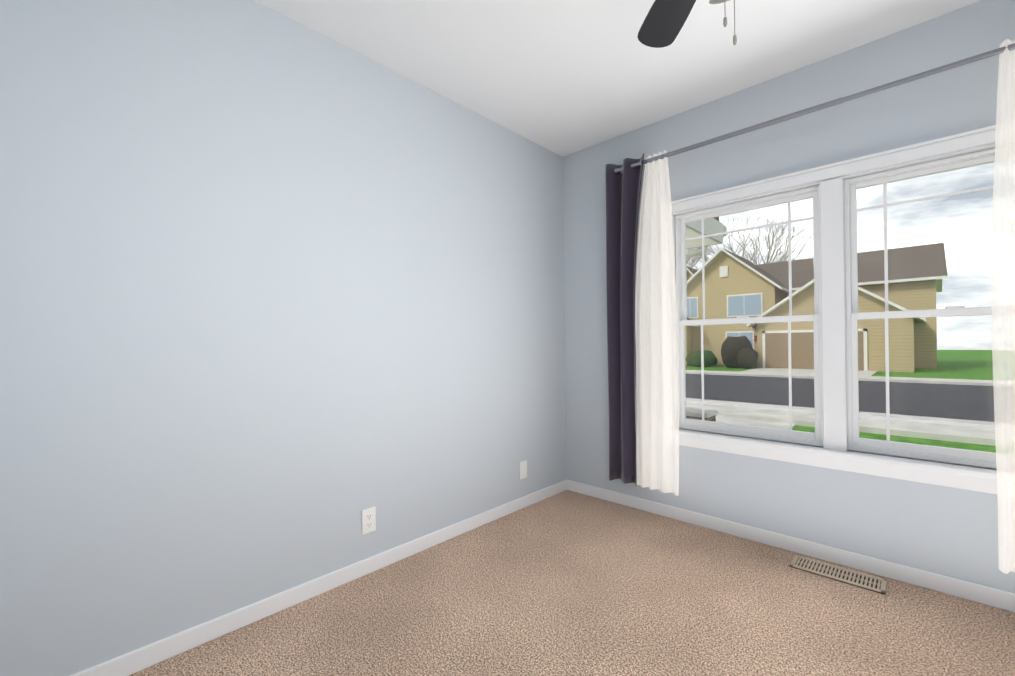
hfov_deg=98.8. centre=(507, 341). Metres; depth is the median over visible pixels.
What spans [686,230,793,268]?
bare tree
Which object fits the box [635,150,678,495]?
sheer curtain
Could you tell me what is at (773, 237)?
bare tree
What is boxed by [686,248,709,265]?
bare tree
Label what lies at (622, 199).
curtain
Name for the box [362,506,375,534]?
duplex electrical outlet
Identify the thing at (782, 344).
house
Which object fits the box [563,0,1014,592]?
wall
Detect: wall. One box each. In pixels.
[0,0,565,675]
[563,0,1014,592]
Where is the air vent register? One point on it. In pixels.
(859, 579)
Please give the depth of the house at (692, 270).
35.63 m
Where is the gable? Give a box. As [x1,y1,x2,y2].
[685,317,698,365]
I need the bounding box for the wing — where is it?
[686,217,726,421]
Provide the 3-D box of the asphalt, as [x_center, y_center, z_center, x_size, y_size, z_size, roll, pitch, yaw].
[3.447,1.790,20.834,100.000,0.104,10.500,-1,0,44]
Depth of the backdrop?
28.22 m
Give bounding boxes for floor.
[129,490,1014,675]
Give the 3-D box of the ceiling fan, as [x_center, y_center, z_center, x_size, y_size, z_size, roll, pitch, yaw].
[0.567,-1.059,1.124,0.806,0.618,0.806,-1,0,44]
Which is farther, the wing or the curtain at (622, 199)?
the wing
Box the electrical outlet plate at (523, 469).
[519,460,526,479]
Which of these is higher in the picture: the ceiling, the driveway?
the ceiling
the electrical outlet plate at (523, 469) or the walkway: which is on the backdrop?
the walkway
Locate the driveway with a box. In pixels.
[740,368,876,375]
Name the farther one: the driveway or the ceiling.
the driveway
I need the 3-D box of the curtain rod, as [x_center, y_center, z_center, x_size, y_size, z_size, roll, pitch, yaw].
[1.489,-1.073,2.085,2.195,0.124,0.126,-1,0,44]
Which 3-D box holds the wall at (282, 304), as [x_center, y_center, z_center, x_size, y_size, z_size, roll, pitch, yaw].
[-0.628,-0.100,2.202,0.150,2.500,3.184,-1,0,44]
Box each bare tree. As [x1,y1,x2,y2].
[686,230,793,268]
[686,247,711,267]
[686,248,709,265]
[694,206,812,264]
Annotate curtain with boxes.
[605,153,643,483]
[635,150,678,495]
[991,39,1014,573]
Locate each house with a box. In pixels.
[686,267,697,280]
[687,256,867,370]
[747,279,925,371]
[757,243,947,368]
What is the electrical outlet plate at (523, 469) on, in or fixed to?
attached to the wall at (282, 304)
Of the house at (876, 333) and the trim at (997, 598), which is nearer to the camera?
the trim at (997, 598)
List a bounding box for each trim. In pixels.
[70,480,565,675]
[566,479,1014,611]
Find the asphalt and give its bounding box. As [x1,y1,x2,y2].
[686,374,994,421]
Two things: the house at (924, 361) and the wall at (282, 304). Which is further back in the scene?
the house at (924, 361)
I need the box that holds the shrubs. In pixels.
[685,336,757,368]
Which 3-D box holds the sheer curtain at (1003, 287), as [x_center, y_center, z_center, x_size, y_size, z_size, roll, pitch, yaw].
[1.944,-0.131,1.616,0.194,2.022,0.041,-1,0,44]
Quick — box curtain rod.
[614,43,1014,173]
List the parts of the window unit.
frame, glass, frame, glass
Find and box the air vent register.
[789,555,886,594]
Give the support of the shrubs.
on the backdrop
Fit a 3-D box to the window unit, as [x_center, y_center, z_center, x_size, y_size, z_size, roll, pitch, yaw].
[1.590,-0.118,2.117,1.740,1.464,0.163,-1,0,44]
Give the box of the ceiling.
[254,0,981,156]
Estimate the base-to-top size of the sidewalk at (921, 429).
0.200 m
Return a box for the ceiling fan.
[637,0,736,47]
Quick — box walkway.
[716,416,796,429]
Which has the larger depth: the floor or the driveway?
the driveway
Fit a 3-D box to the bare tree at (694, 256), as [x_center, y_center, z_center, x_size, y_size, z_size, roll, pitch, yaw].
[16.760,-4.710,42.790,7.171,12.847,12.363,-1,0,44]
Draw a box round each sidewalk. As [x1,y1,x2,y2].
[686,370,992,385]
[686,398,995,445]
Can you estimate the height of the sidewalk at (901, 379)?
0.200 m
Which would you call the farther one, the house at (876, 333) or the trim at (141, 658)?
the house at (876, 333)
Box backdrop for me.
[685,248,995,452]
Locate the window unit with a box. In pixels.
[671,125,996,493]

